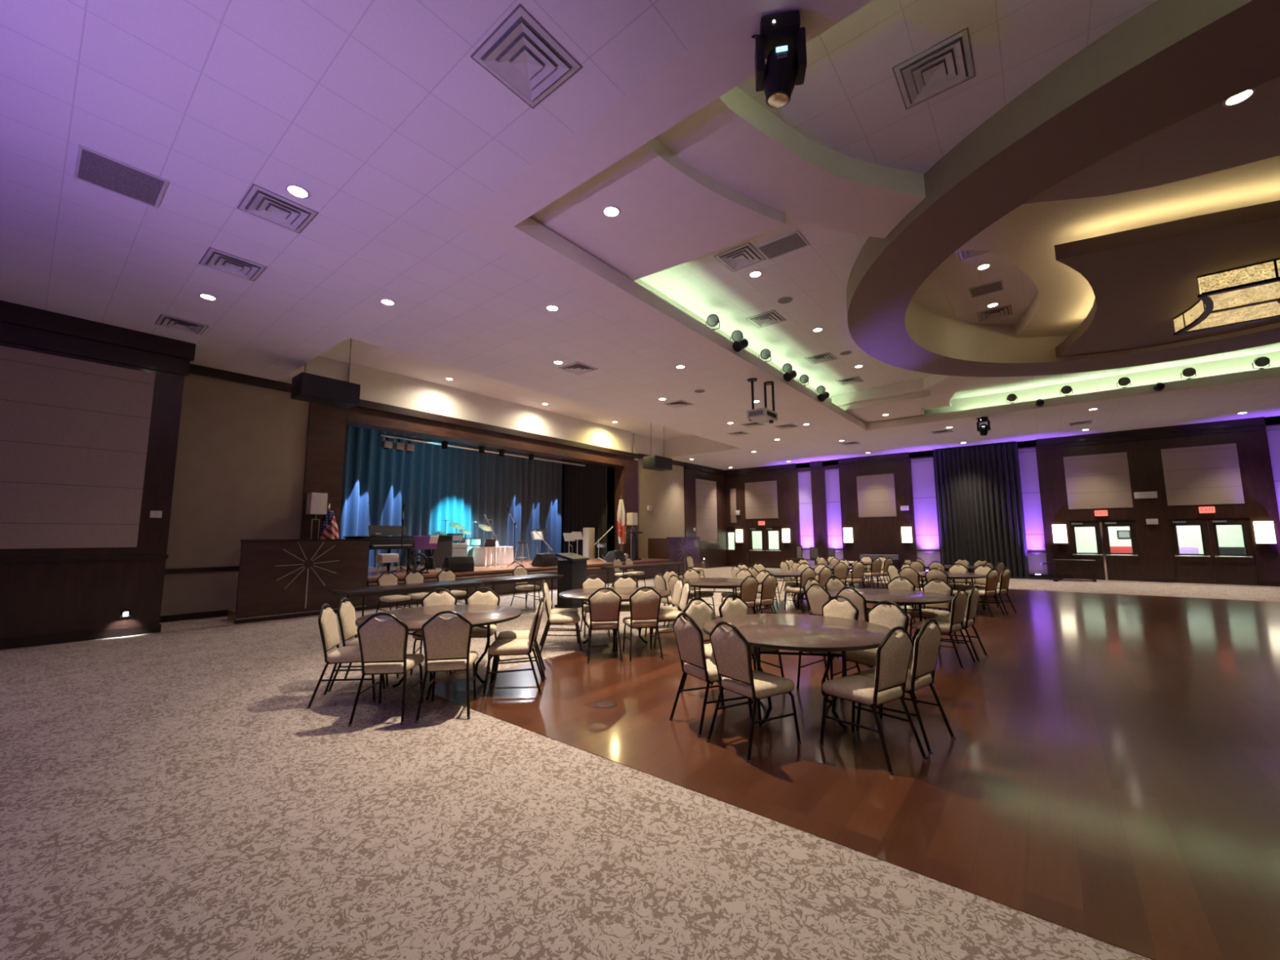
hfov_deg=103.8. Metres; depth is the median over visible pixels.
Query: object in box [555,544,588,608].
lectern
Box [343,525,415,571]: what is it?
piano
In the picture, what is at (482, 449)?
spotlight
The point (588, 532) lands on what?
column
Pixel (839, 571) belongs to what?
banquet chair
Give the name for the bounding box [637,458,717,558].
wall
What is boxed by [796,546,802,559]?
sign
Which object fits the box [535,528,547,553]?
music stand
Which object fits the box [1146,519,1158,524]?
wall box
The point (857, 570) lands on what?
banquet chair
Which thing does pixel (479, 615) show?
round table
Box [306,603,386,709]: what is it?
banquet chair
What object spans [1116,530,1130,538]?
picture
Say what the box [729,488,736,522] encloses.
acoustic panel
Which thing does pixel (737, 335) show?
spotlight
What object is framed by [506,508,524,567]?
microphone stand
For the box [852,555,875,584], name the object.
banquet chair
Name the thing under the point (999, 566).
banquet chair
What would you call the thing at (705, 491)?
acoustic panel
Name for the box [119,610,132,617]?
step light
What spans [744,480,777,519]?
acoustic panel
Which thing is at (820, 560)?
banquet chair
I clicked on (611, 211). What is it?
recessed light
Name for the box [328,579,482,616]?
table
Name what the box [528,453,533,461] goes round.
spotlight
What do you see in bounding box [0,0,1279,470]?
ceiling
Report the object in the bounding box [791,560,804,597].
banquet chair
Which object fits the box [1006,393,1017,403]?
spotlight
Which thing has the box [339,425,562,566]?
stage curtain
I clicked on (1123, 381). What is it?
spotlight
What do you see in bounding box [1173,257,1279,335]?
chandelier
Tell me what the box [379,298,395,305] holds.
recessed light
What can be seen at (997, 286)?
ceiling vent
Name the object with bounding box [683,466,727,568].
panelling
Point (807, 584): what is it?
banquet chair
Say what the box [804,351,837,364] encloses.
ceiling vent
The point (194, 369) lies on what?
trim
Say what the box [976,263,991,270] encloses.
recessed light
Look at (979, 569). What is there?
banquet chair
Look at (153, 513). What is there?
light switch
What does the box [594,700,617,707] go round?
floor outlet
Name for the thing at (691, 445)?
wall
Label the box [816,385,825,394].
spotlight
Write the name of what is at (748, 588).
banquet chair
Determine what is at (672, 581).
banquet chair
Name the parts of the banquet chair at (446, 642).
leg, leg, seat frame, backrest, frame, seat, leg, leg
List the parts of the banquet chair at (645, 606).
leg, leg, seat, seat frame, backrest, frame, leg, leg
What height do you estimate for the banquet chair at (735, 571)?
0.941 m
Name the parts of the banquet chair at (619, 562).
frame, backrest, seat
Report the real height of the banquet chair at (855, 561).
0.941 m
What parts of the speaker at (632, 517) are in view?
lamp shade, frame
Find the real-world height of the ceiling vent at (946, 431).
0.034 m
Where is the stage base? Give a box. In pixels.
[365,560,668,608]
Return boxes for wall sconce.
[735,529,742,547]
[782,528,790,549]
[843,527,853,550]
[901,526,912,551]
[1052,524,1068,552]
[1253,520,1277,554]
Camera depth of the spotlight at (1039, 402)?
14.29 m
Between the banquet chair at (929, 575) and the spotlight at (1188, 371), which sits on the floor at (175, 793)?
the banquet chair at (929, 575)
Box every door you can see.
[726,527,735,566]
[748,526,782,568]
[1067,520,1142,581]
[1168,517,1258,585]
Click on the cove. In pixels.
(1238, 369)
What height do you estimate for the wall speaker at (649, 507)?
0.220 m
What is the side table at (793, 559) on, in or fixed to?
on the floor at (175, 793)
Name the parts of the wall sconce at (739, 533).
lamp shade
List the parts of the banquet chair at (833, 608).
leg, seat, leg, leg, backrest, frame, leg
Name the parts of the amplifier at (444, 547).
control panel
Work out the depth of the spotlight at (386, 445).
14.36 m
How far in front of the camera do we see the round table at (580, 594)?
7.59 m
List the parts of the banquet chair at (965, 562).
backrest, frame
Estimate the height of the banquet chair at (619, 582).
0.951 m
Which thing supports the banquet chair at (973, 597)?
on the floor at (175, 793)
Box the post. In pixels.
[1099,522,1107,580]
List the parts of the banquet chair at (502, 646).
leg, leg, seat frame, seat, leg, frame, backrest, leg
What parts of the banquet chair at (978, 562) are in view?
backrest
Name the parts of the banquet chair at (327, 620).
leg, frame, leg, backrest, seat, seat frame, leg, leg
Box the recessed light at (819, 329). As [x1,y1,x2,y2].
[812,327,822,332]
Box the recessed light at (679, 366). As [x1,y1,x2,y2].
[675,364,685,368]
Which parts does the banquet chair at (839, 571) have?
backrest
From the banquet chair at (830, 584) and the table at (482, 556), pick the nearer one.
the banquet chair at (830, 584)
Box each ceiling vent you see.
[73,144,168,208]
[155,313,208,334]
[198,247,266,281]
[236,183,319,233]
[470,3,582,108]
[558,361,597,374]
[663,400,693,408]
[714,241,766,271]
[727,431,750,435]
[741,422,765,427]
[746,310,786,328]
[755,230,809,260]
[774,423,798,429]
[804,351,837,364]
[835,376,863,385]
[840,441,861,445]
[892,26,975,110]
[931,429,953,434]
[957,249,988,260]
[968,279,1004,297]
[977,304,1012,321]
[1067,420,1092,426]
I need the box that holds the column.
[582,527,595,559]
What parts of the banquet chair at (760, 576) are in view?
backrest, frame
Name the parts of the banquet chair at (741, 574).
seat, backrest, frame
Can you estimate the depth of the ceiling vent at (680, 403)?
13.72 m
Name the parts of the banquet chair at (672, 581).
backrest, frame, seat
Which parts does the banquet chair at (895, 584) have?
seat, backrest, frame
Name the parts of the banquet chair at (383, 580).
backrest, frame, seat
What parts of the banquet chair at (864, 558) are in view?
backrest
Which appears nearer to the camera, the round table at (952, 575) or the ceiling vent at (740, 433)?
the round table at (952, 575)
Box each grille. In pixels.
[302,373,359,403]
[432,542,451,566]
[452,535,462,541]
[452,548,466,556]
[655,456,672,469]
[694,390,704,392]
[748,409,763,416]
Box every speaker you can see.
[290,338,360,408]
[643,422,672,471]
[647,505,652,511]
[693,389,705,392]
[777,296,793,303]
[839,351,852,355]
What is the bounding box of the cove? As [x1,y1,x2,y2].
[505,0,1279,431]
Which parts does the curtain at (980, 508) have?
rail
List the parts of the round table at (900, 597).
leg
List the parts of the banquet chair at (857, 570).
seat, backrest, frame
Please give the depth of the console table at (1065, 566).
17.44 m
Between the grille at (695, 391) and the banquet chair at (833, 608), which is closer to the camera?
the banquet chair at (833, 608)
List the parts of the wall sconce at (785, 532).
lamp shade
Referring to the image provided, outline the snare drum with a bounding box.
[595,542,606,560]
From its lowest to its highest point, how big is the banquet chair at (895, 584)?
0.951 m
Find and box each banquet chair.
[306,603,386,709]
[327,597,399,692]
[347,612,424,727]
[375,571,410,613]
[404,569,428,608]
[409,587,457,675]
[414,610,478,724]
[436,568,466,604]
[453,586,500,673]
[482,597,545,696]
[492,592,546,682]
[510,564,540,608]
[538,579,578,645]
[539,582,582,653]
[579,574,610,638]
[586,587,622,663]
[611,557,632,586]
[611,574,639,636]
[622,586,663,662]
[624,557,645,587]
[644,577,684,636]
[651,580,690,648]
[653,573,678,626]
[662,568,693,608]
[666,574,702,626]
[668,612,751,737]
[680,597,752,706]
[682,568,715,616]
[685,555,704,577]
[706,621,801,763]
[716,594,783,684]
[720,568,753,611]
[720,575,758,613]
[731,564,760,599]
[735,562,759,593]
[738,569,773,613]
[746,566,777,611]
[748,573,777,614]
[751,562,780,601]
[779,560,795,595]
[783,558,793,591]
[784,562,810,603]
[784,567,816,613]
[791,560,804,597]
[795,595,860,699]
[797,558,809,564]
[800,563,827,604]
[800,566,831,608]
[803,577,821,615]
[805,583,831,615]
[817,556,832,574]
[818,626,928,775]
[824,575,868,613]
[826,555,835,564]
[829,557,851,575]
[831,558,849,584]
[831,561,848,586]
[835,586,868,666]
[839,600,919,711]
[844,559,865,588]
[845,561,865,588]
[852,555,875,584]
[855,618,955,755]
[858,557,884,588]
[866,555,888,586]
[870,557,893,589]
[884,576,918,634]
[886,563,899,604]
[898,566,934,609]
[900,562,925,605]
[903,558,923,582]
[908,577,959,648]
[909,560,926,582]
[911,587,977,670]
[915,557,926,571]
[924,567,957,609]
[928,560,957,590]
[931,584,988,662]
[948,563,968,590]
[954,558,971,584]
[963,564,998,608]
[964,560,997,599]
[965,568,1004,617]
[969,558,989,585]
[976,560,1008,598]
[976,567,1016,615]
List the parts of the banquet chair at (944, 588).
leg, seat, backrest, frame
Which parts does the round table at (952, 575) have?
leg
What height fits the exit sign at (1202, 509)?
0.200 m
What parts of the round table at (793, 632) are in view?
leg, leg, leg, leg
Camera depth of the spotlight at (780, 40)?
3.48 m
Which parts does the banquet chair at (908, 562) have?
backrest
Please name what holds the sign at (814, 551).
on the side table at (793, 559)
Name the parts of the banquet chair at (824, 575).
frame, backrest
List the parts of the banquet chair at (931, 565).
backrest, frame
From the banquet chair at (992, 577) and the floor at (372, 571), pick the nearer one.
the banquet chair at (992, 577)
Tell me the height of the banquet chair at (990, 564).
0.941 m
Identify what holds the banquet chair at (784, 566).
on the floor at (175, 793)
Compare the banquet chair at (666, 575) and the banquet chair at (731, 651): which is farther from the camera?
the banquet chair at (666, 575)
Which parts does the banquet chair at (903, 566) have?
backrest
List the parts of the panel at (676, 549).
return panel, panel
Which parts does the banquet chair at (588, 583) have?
leg, leg, seat, backrest, frame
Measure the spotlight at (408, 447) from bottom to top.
0.340 m
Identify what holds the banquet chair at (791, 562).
on the floor at (175, 793)
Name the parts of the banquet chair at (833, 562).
backrest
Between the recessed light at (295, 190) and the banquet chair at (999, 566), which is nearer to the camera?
the recessed light at (295, 190)
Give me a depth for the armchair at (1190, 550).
17.99 m
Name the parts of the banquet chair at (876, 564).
seat, backrest, frame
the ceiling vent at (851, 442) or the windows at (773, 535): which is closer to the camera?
the ceiling vent at (851, 442)
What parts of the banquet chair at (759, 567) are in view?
backrest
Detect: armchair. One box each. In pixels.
[1110,546,1132,553]
[1178,546,1199,554]
[1218,546,1244,554]
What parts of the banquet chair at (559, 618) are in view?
leg, leg, frame, backrest, seat, seat frame, leg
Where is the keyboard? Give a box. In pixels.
[410,535,439,569]
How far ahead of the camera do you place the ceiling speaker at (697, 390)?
12.55 m
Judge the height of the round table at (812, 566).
0.761 m
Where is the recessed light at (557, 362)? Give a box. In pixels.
[552,360,563,364]
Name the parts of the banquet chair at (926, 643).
leg, leg, seat, leg, backrest, frame, leg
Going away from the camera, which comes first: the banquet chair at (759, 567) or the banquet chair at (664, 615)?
the banquet chair at (664, 615)
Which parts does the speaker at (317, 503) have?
frame, lamp shade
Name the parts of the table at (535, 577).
leg, leg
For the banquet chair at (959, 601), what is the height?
0.951 m
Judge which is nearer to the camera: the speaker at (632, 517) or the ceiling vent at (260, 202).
the ceiling vent at (260, 202)
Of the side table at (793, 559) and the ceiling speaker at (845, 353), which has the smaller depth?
the ceiling speaker at (845, 353)
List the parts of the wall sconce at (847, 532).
lamp shade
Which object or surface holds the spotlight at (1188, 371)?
hanging from the cove
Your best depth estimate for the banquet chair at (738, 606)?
5.58 m
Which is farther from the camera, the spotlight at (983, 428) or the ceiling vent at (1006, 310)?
the spotlight at (983, 428)
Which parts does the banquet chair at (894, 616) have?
seat, seat frame, backrest, frame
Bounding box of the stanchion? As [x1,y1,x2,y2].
[1040,553,1056,577]
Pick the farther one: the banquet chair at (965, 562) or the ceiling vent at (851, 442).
the ceiling vent at (851, 442)
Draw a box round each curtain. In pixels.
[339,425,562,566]
[564,459,607,559]
[932,441,1029,577]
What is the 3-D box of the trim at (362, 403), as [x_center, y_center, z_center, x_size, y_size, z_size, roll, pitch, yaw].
[-4.179,-1.523,17.091,0.610,0.190,12.630,-6,-8,39]
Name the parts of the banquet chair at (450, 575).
frame, backrest, seat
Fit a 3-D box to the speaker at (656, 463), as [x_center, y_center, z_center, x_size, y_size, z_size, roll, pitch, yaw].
[0.695,-1.338,19.622,0.610,1.860,1.120,-6,-8,39]
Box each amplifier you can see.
[424,533,452,568]
[446,533,463,542]
[451,542,467,556]
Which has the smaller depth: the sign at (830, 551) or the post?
the post
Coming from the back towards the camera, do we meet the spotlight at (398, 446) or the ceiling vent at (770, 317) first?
the spotlight at (398, 446)
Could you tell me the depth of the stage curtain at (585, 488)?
21.93 m
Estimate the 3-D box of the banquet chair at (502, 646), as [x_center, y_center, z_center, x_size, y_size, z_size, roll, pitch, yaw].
[-1.334,1.754,5.392,0.599,0.951,0.466,0,-7,-7]
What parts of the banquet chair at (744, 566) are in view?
backrest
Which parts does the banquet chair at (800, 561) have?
backrest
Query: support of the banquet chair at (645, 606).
on the floor at (175, 793)
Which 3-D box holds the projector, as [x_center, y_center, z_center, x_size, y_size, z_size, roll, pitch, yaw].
[2.804,-1.830,11.796,0.586,0.980,0.760,-6,-8,39]
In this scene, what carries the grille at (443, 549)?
attached to the amplifier at (444, 547)
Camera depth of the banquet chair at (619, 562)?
15.88 m
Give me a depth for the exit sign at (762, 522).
25.98 m
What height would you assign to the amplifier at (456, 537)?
0.260 m
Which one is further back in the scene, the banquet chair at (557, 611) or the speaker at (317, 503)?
the speaker at (317, 503)
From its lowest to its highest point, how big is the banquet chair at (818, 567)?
0.941 m
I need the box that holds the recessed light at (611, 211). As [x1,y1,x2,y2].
[601,204,620,217]
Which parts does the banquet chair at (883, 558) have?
backrest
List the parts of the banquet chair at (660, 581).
backrest, frame, seat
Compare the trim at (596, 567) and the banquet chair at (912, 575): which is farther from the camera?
the trim at (596, 567)
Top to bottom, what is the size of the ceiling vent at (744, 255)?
0.034 m
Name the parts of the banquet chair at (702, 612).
leg, frame, backrest, seat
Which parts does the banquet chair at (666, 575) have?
backrest, frame, seat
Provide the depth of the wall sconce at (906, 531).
21.66 m
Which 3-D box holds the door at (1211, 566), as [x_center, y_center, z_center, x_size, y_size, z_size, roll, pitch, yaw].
[18.482,2.297,16.221,1.780,2.098,0.138,-6,-8,39]
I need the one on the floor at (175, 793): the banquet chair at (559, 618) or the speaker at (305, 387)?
the banquet chair at (559, 618)
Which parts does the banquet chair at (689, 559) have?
backrest, seat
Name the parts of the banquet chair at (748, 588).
seat, frame, backrest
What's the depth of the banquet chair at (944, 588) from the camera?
7.51 m
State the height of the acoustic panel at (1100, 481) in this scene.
1.950 m
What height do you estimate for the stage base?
0.640 m
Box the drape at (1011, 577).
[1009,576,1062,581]
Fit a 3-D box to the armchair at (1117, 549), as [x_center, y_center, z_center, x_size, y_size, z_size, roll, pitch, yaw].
[18.269,3.091,18.970,0.960,1.150,0.780,-6,-8,39]
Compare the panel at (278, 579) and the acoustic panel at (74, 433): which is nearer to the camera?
the acoustic panel at (74, 433)
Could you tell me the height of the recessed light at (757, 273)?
0.011 m
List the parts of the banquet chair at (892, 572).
frame, backrest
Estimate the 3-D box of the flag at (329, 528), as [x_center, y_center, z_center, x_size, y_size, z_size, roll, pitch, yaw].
[-7.469,1.786,11.964,0.354,2.450,0.389,-1,-7,9]
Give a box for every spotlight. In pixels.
[381,437,392,449]
[393,439,404,451]
[403,440,414,452]
[441,440,448,449]
[478,445,484,453]
[498,448,504,457]
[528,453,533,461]
[705,314,719,329]
[729,329,742,341]
[732,338,748,351]
[751,9,807,108]
[758,348,770,362]
[782,363,792,373]
[783,370,796,382]
[799,374,808,386]
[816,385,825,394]
[817,391,829,401]
[976,417,991,435]
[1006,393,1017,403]
[1035,399,1044,406]
[1060,385,1072,395]
[1116,377,1130,388]
[1153,382,1164,391]
[1180,367,1196,379]
[1252,356,1270,368]
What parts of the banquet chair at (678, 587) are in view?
seat, backrest, frame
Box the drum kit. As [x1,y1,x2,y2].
[434,519,494,556]
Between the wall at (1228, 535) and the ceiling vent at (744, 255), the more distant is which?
the wall at (1228, 535)
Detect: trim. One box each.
[0,300,195,649]
[160,363,725,622]
[355,399,640,458]
[367,566,600,585]
[724,416,1279,586]
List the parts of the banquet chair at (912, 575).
backrest, frame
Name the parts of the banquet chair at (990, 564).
seat, backrest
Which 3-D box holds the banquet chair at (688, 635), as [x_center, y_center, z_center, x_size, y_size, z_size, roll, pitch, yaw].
[0.620,1.630,4.401,0.599,0.951,0.466,3,-7,-28]
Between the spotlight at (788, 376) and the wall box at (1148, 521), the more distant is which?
the wall box at (1148, 521)
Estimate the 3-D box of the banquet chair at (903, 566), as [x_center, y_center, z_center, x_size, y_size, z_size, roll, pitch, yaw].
[6.511,2.436,11.802,0.455,0.941,0.587,3,-7,-27]
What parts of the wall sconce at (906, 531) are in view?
lamp shade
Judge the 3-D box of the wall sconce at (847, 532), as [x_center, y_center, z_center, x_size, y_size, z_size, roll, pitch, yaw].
[9.635,2.727,23.235,0.424,1.020,0.152,-6,-8,39]
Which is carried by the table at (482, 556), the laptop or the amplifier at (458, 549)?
the laptop
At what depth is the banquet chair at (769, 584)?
8.81 m
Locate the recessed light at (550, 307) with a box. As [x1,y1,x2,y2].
[545,304,559,311]
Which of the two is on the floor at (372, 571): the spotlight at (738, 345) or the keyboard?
the keyboard
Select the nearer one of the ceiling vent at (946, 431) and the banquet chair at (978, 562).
the banquet chair at (978, 562)
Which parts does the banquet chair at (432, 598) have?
leg, seat, leg, backrest, frame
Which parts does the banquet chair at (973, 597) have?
seat, leg, backrest, frame, leg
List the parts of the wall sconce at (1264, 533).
lamp shade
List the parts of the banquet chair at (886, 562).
seat, backrest, frame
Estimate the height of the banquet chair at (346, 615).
0.951 m
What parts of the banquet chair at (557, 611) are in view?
leg, backrest, seat, leg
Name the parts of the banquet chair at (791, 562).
backrest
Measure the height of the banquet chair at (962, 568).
0.941 m
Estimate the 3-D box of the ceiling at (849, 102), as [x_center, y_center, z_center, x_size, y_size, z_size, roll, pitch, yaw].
[8.267,-3.636,7.628,14.100,0.160,15.830,-6,-8,39]
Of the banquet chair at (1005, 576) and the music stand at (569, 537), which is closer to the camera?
the banquet chair at (1005, 576)
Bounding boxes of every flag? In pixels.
[320,503,338,538]
[617,496,626,551]
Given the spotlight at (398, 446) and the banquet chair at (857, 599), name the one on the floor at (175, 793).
the banquet chair at (857, 599)
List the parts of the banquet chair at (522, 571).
backrest, frame, seat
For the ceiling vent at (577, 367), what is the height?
0.034 m
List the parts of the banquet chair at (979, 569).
seat, backrest, frame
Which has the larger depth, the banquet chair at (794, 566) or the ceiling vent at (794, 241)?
the banquet chair at (794, 566)
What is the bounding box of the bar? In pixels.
[379,432,585,466]
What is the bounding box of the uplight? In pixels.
[1033,573,1043,577]
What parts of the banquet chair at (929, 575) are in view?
backrest, frame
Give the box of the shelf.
[626,531,643,533]
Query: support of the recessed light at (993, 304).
in the ceiling at (944, 292)
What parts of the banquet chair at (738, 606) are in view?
frame, backrest, leg, seat, leg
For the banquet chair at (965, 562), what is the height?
0.941 m
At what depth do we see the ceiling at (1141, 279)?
7.55 m
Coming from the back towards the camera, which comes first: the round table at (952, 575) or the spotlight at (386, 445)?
the spotlight at (386, 445)
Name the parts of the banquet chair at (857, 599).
backrest, frame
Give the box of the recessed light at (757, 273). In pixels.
[748,270,762,277]
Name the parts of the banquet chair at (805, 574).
leg, seat, leg, backrest, frame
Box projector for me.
[746,377,777,423]
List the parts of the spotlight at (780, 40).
yoke arm, yoke arm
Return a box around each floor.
[0,566,1279,959]
[367,557,669,581]
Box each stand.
[387,504,408,573]
[484,514,503,568]
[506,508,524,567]
[530,531,543,564]
[534,530,552,552]
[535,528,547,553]
[563,533,575,547]
[571,531,582,554]
[591,526,613,562]
[626,531,643,560]
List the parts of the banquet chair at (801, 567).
seat, backrest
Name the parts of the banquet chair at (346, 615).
leg, frame, leg, backrest, seat, leg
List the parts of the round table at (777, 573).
leg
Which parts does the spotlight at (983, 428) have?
yoke arm, yoke arm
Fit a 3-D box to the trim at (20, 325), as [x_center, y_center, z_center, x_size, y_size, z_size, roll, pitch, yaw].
[-10.772,-0.265,6.076,0.120,5.228,7.820,-6,-8,39]
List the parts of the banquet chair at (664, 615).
leg, seat, backrest, frame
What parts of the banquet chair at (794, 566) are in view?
backrest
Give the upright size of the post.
2.040 m
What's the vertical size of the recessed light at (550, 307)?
0.011 m
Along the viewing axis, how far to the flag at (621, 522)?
19.82 m
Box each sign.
[758,520,764,524]
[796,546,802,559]
[809,546,818,559]
[827,547,835,557]
[1094,510,1107,515]
[1198,506,1215,513]
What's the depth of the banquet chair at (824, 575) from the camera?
10.90 m
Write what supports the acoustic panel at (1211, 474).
attached to the wall at (871, 535)
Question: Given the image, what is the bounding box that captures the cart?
[859,554,900,573]
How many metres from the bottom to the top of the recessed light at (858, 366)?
0.011 m
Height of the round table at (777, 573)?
0.761 m
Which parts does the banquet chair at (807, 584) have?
backrest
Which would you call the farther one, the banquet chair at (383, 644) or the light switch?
the light switch
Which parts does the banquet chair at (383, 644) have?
leg, leg, backrest, frame, seat frame, seat, leg, leg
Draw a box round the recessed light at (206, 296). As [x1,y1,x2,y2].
[198,293,217,300]
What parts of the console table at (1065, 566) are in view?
leg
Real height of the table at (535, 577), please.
0.748 m
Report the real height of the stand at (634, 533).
1.120 m
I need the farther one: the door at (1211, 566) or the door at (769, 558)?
the door at (769, 558)
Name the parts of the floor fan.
blade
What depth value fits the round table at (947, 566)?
13.41 m
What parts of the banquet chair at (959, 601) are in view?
leg, seat, leg, backrest, frame, leg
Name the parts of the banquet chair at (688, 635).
leg, backrest, frame, seat frame, seat, leg, leg, leg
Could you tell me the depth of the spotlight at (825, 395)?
13.57 m
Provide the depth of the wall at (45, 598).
8.34 m
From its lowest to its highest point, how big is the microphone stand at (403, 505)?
1.787 m
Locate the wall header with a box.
[346,406,624,466]
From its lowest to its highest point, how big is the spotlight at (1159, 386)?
0.233 m
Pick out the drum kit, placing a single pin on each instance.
(473, 541)
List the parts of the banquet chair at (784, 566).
backrest, frame, seat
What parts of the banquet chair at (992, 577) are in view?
seat, leg, frame, backrest, leg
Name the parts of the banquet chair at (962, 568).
seat, backrest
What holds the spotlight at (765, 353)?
hanging from the cove
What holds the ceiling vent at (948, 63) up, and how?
in the ceiling at (849, 102)
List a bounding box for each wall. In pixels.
[0,341,184,639]
[160,373,309,615]
[277,355,662,460]
[300,402,638,559]
[560,459,614,554]
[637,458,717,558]
[662,435,738,457]
[724,415,1279,586]
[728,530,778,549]
[904,298,1279,363]
[1074,524,1244,554]
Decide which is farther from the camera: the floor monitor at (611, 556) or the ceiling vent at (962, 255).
the floor monitor at (611, 556)
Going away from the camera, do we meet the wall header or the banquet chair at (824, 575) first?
the banquet chair at (824, 575)
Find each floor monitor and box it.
[441,555,474,572]
[531,552,558,567]
[604,550,625,562]
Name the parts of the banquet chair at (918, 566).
backrest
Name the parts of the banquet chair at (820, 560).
backrest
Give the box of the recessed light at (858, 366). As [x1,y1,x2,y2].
[853,364,863,368]
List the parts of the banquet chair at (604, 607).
leg, leg, seat, seat frame, backrest, frame, leg, leg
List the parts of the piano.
lid, leg, leg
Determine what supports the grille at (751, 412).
attached to the projector
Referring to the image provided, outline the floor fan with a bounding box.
[405,552,429,573]
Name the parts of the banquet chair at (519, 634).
leg, seat, leg, frame, leg, backrest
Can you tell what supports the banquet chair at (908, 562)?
on the floor at (175, 793)
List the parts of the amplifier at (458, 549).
control panel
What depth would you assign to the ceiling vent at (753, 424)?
16.36 m
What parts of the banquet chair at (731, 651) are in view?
leg, backrest, frame, leg, seat frame, seat, leg, leg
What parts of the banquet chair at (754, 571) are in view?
backrest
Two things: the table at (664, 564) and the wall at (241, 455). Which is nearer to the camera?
the wall at (241, 455)
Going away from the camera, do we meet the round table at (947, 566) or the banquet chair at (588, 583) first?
the banquet chair at (588, 583)
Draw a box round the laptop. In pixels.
[480,538,495,546]
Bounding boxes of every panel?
[0,345,155,549]
[233,538,370,624]
[648,537,700,575]
[695,478,717,541]
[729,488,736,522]
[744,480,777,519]
[797,425,1279,574]
[856,473,896,517]
[1063,452,1133,509]
[1160,443,1244,506]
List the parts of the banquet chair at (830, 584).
frame, backrest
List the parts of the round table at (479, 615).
leg, leg, leg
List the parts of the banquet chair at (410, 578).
backrest, frame, seat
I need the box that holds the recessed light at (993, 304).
[986,302,999,307]
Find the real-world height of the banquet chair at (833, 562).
0.941 m
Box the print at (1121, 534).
[1118,531,1129,537]
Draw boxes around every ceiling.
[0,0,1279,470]
[319,337,693,439]
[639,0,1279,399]
[911,251,1037,324]
[955,155,1279,337]
[1054,200,1279,357]
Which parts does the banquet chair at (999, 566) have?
backrest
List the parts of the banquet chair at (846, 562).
backrest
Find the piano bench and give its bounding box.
[377,553,399,574]
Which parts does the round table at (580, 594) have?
leg, leg, leg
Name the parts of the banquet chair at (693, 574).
backrest, frame, seat, leg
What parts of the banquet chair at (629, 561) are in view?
backrest, seat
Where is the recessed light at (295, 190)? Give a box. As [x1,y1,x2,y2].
[284,183,310,199]
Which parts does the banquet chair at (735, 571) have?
backrest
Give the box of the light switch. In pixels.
[150,511,162,517]
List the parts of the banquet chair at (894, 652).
leg, leg, seat, seat frame, leg, backrest, frame, leg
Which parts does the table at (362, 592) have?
leg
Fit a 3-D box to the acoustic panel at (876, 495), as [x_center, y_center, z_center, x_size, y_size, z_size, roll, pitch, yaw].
[10.673,0.711,22.690,1.580,1.910,0.029,-6,-8,39]
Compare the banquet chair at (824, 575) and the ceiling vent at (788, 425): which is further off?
the ceiling vent at (788, 425)
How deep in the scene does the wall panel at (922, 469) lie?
21.44 m
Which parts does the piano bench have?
seat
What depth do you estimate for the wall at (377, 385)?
15.40 m
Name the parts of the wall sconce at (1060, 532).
lamp shade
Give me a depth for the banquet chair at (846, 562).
14.44 m
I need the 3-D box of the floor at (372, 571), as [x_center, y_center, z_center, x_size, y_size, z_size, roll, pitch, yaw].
[-4.531,2.980,17.686,5.240,0.060,11.830,-6,-8,39]
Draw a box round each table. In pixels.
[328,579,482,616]
[355,604,521,700]
[462,573,564,608]
[472,546,513,565]
[559,586,671,651]
[599,561,685,586]
[680,577,761,599]
[702,613,897,729]
[744,569,818,608]
[787,558,849,560]
[791,564,851,573]
[826,588,953,646]
[827,560,882,587]
[917,571,986,610]
[924,564,981,591]
[1053,559,1096,582]
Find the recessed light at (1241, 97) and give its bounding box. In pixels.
[1222,87,1256,106]
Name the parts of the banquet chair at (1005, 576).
seat, leg, backrest, frame, leg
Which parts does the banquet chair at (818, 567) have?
backrest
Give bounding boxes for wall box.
[735,510,740,515]
[900,505,908,510]
[1133,491,1157,498]
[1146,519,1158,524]
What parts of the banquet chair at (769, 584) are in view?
seat, frame, backrest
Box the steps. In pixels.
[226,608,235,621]
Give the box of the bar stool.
[513,542,530,565]
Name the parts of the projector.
ceiling plate, ceiling plate, port panel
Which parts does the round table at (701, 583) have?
leg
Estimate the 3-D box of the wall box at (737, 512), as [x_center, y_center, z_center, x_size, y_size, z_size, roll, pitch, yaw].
[5.260,1.755,26.938,0.240,0.240,0.085,-6,-8,39]
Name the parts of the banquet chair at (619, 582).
frame, seat, backrest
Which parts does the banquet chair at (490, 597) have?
backrest, frame, seat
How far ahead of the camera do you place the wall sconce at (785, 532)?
25.06 m
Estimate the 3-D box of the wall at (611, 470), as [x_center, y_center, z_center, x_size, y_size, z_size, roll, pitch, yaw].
[-5.423,0.632,18.493,3.400,6.200,15.100,-6,-8,39]
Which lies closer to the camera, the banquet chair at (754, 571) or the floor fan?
the banquet chair at (754, 571)
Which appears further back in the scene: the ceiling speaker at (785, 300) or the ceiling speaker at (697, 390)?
the ceiling speaker at (697, 390)
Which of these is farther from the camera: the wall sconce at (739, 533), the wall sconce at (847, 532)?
the wall sconce at (739, 533)
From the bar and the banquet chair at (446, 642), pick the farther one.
the bar

